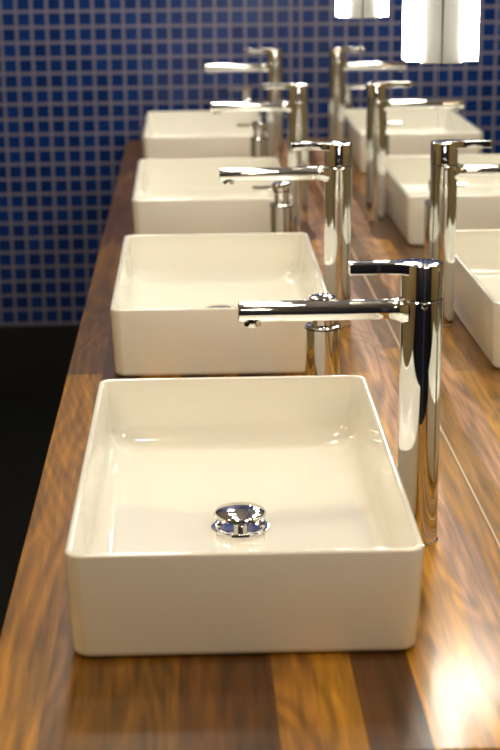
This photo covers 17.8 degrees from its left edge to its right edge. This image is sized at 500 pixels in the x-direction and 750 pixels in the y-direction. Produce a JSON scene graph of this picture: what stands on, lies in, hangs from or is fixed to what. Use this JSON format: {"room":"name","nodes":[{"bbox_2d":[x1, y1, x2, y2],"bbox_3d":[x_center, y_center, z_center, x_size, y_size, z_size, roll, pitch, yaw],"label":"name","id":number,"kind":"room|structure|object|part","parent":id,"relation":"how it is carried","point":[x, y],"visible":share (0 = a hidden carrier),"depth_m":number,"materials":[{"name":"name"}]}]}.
{"room":"public restroom","nodes":[
{"label":"public restroom","id":0,"kind":"room"},
{"bbox_2d":[0,393,62,635],"bbox_3d":[-1.011,1.015,2.366,2.810,0.100,6.720,-1,16,-2],"label":"floor","id":1,"kind":"structure","parent":0,"point":[27,421],"depth_m":4.77,"materials":[{"name":"black"}]},
{"bbox_2d":[0,0,295,325],"bbox_3d":[-1.152,-1.218,5.166,2.610,2.650,0.100,-1,16,-2],"label":"wall","id":2,"kind":"structure","parent":0,"point":[80,80],"depth_m":5.23,"materials":[{"name":"blue tile"}]},
{"bbox_2d":[0,324,79,393],"bbox_3d":[-1.140,-0.045,5.445,2.610,0.240,0.012,-1,16,-2],"label":"baseboard","id":3,"kind":"structure","parent":2,"relation":"attached to","point":[34,359],"depth_m":5.45,"materials":[{"name":"black"}]},
{"bbox_3d":[0.331,-0.332,2.035,0.100,2.650,6.720,-1,16,-2],"label":"wall","id":4,"kind":"structure","parent":0,"visible":0},
{"bbox_2d":[0,139,499,749],"bbox_3d":[-0.045,-0.200,3.352,0.563,0.045,4.032,-1,16,-2],"label":"countertop","id":5,"kind":"structure","parent":4,"relation":"attached to","point":[441,692],"depth_m":1.58,"materials":[{"name":"brown wood"}]},
{"bbox_2d":[142,111,267,158],"bbox_3d":[-0.138,-0.703,4.821,0.359,0.113,0.622,-1,16,-2],"label":"vessel basin","id":6,"kind":"object","parent":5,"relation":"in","point":[166,134],"visible":0.75,"depth_m":5.09,"materials":[{"name":"white ceramic"}]},
{"bbox_2d":[132,157,292,234],"bbox_3d":[-0.094,-0.417,3.822,0.359,0.113,0.622,-1,16,-2],"label":"vessel basin","id":7,"kind":"object","parent":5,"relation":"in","point":[170,196],"visible":0.76,"depth_m":3.71,"materials":[{"name":"white ceramic"}]},
{"bbox_2d":[110,232,327,376],"bbox_3d":[-0.055,-0.137,2.848,0.359,0.113,0.622,-1,16,-2],"label":"vessel basin","id":8,"kind":"object","parent":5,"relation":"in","point":[176,298],"visible":0.86,"depth_m":2.93,"materials":[{"name":"white ceramic"}]},
{"bbox_2d":[228,85,254,101],"bbox_3d":[-0.027,-0.853,5.218,0.087,0.180,0.052,-1,16,-2],"label":"soap dispenser","id":9,"kind":"object","parent":5,"relation":"on","point":[246,90],"visible":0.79,"depth_m":5.19,"materials":[{"name":"silver metal"}]},
{"bbox_2d":[205,48,282,159],"bbox_3d":[-0.017,-0.812,4.804,0.233,0.330,0.052,-1,16,-2],"label":"tap","id":10,"kind":"object","parent":5,"relation":"on","point":[273,66],"visible":0.91,"depth_m":4.77,"materials":[{"name":"silver metal"}]},
{"bbox_3d":[-0.039,-0.918,4.773,0.190,0.038,0.038,-1,16,-2],"label":"spout","id":11,"kind":"part","parent":10,"relation":"part of","materials":[{"name":"silver metal"}]},
{"bbox_3d":[0.031,-0.965,4.763,0.081,0.013,0.036,-1,16,-2],"label":"lever","id":12,"kind":"part","parent":10,"relation":"part of","materials":[{"name":"silver metal"}]},
{"bbox_2d":[65,375,423,656],"bbox_3d":[-0.014,0.142,1.874,0.359,0.113,0.622,-1,16,-2],"label":"vessel basin","id":13,"kind":"object","parent":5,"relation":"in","point":[260,514],"visible":1,"depth_m":1.86,"materials":[{"name":"white ceramic"}]},
{"bbox_2d":[237,120,268,157],"bbox_3d":[0.009,-0.597,4.326,0.087,0.180,0.052,-1,16,-2],"label":"soap dispenser","id":14,"kind":"object","parent":5,"relation":"on","point":[259,143],"visible":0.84,"depth_m":4.30,"materials":[{"name":"silver metal"}]},
{"bbox_2d":[250,137,268,157],"bbox_3d":[0.026,-0.576,4.333,0.052,0.135,0.052,-1,16,-2],"label":"bottle","id":15,"kind":"object","parent":14,"relation":"on","point":[259,146],"depth_m":4.30,"materials":[{"name":"silver metal"}]},
{"bbox_2d":[210,82,308,222],"bbox_3d":[0.024,-0.529,3.816,0.233,0.330,0.052,-1,16,-2],"label":"tap","id":16,"kind":"object","parent":5,"relation":"on","point":[296,105],"visible":0.94,"depth_m":3.78,"materials":[{"name":"silver metal"}]},
{"bbox_3d":[0.001,-0.635,3.785,0.190,0.038,0.038,-1,16,-2],"label":"spout","id":17,"kind":"part","parent":16,"relation":"part of","materials":[{"name":"silver metal"}]},
{"bbox_3d":[0.071,-0.682,3.775,0.081,0.013,0.036,-1,16,-2],"label":"lever","id":18,"kind":"part","parent":16,"relation":"part of","materials":[{"name":"silver metal"}]},
{"bbox_2d":[252,181,293,232],"bbox_3d":[0.049,-0.314,3.338,0.087,0.180,0.052,-1,16,-2],"label":"soap dispenser","id":19,"kind":"object","parent":5,"relation":"on","point":[281,211],"visible":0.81,"depth_m":3.31,"materials":[{"name":"silver metal"}]},
{"bbox_2d":[269,202,293,232],"bbox_3d":[0.066,-0.292,3.345,0.052,0.135,0.052,-1,16,-2],"label":"bottle","id":20,"kind":"object","parent":19,"relation":"on","point":[281,214],"depth_m":3.31,"materials":[{"name":"silver metal"}]},
{"bbox_2d":[219,141,351,328],"bbox_3d":[0.064,-0.245,2.828,0.233,0.330,0.052,-1,16,-2],"label":"tap","id":21,"kind":"object","parent":5,"relation":"on","point":[336,174],"visible":0.9,"depth_m":2.79,"materials":[{"name":"silver metal"}]},
{"bbox_3d":[0.042,-0.352,2.798,0.190,0.038,0.038,-1,16,-2],"label":"spout","id":22,"kind":"part","parent":21,"relation":"part of","materials":[{"name":"silver metal"}]},
{"bbox_3d":[0.112,-0.399,2.787,0.081,0.013,0.036,-1,16,-2],"label":"lever","id":23,"kind":"part","parent":21,"relation":"part of","materials":[{"name":"silver metal"}]},
{"bbox_2d":[282,293,339,375],"bbox_3d":[0.089,-0.031,2.351,0.087,0.180,0.052,-1,16,-2],"label":"soap dispenser","id":24,"kind":"object","parent":5,"relation":"on","point":[322,338],"visible":0.59,"depth_m":2.33,"materials":[{"name":"silver metal"}]},
{"bbox_2d":[305,322,339,375],"bbox_3d":[0.107,-0.009,2.357,0.052,0.135,0.052,-1,16,-2],"label":"bottle","id":25,"kind":"object","parent":24,"relation":"on","point":[322,339],"depth_m":2.33,"materials":[{"name":"silver metal"}]},
{"bbox_2d":[238,258,443,546],"bbox_3d":[0.104,0.035,1.840,0.233,0.335,0.052,-1,16,-2],"label":"tap","id":26,"kind":"object","parent":5,"relation":"on","point":[418,310],"visible":0.93,"depth_m":1.80,"materials":[{"name":"silver metal"}]},
{"bbox_3d":[0.082,-0.073,1.809,0.190,0.039,0.038,-1,16,-2],"label":"spout","id":27,"kind":"part","parent":26,"relation":"part of","materials":[{"name":"silver metal"}]},
{"bbox_3d":[0.152,-0.121,1.798,0.081,0.013,0.036,-1,16,-2],"label":"lever","id":28,"kind":"part","parent":26,"relation":"part of","materials":[{"name":"silver metal"}]},
{"bbox_2d":[296,0,319,184],"bbox_3d":[0.168,-1.203,4.665,0.006,1.150,0.973,-1,16,-2],"label":"wall mirror","id":29,"kind":"object","parent":4,"relation":"attached to","point":[307,11],"visible":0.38,"depth_m":4.59,"materials":[{"name":"grey mirror"}]},
{"bbox_2d":[320,0,361,260],"bbox_3d":[0.208,-0.927,3.704,0.006,1.150,1.027,-1,16,-2],"label":"wall mirror","id":30,"kind":"object","parent":4,"relation":"attached to","point":[340,37],"visible":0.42,"depth_m":3.66,"materials":[{"name":"grey mirror"}]},
{"bbox_2d":[359,0,439,344],"bbox_3d":[0.248,-0.644,2.716,0.006,1.150,1.027,-1,16,-2],"label":"wall mirror","id":31,"kind":"object","parent":4,"relation":"attached to","point":[400,98],"visible":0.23,"depth_m":2.76,"materials":[{"name":"grey mirror"}]},
{"bbox_2d":[336,0,362,18],"bbox_3d":[0.199,-0.825,3.198,0.050,0.220,0.048,-1,16,-2],"label":"sconce","id":32,"kind":"object","parent":31,"relation":"attached to","point":[351,9],"visible":1,"depth_m":3.20,"materials":[{"name":"white"}]},
{"bbox_2d":[336,0,347,16],"bbox_3d":[0.184,-0.825,3.197,0.021,0.212,0.048,-1,16,-2],"label":"diffuser","id":33,"kind":"object","parent":32,"relation":"attached to","point":[341,5],"depth_m":3.20,"materials":[{"name":"white plastic"}]},
{"bbox_2d":[308,163,499,549],"bbox_3d":[0.232,-0.228,3.356,0.008,0.002,4.032,-1,16,-2],"label":"trim","id":34,"kind":"structure","parent":4,"relation":"attached to","point":[489,526],"depth_m":2.14,"materials":[{"name":"beige"}]},
{"bbox_2d":[435,0,499,543],"bbox_3d":[0.289,-0.356,1.711,0.006,1.150,1.064,-1,16,-2],"label":"wall mirror","id":35,"kind":"object","parent":4,"relation":"attached to","point":[467,240],"visible":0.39,"depth_m":2.01,"materials":[{"name":"grey mirror"}]},
{"bbox_2d":[402,0,442,64],"bbox_3d":[0.239,-0.542,2.210,0.050,0.220,0.048,-1,16,-2],"label":"sconce","id":36,"kind":"object","parent":35,"relation":"attached to","point":[421,19],"visible":1,"depth_m":2.21,"materials":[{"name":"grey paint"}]},
{"bbox_2d":[402,0,421,61],"bbox_3d":[0.225,-0.542,2.210,0.021,0.212,0.048,-1,16,-2],"label":"diffuser","id":37,"kind":"object","parent":36,"relation":"attached to","point":[411,9],"depth_m":2.21,"materials":[{"name":"white plastic"}]}
]}

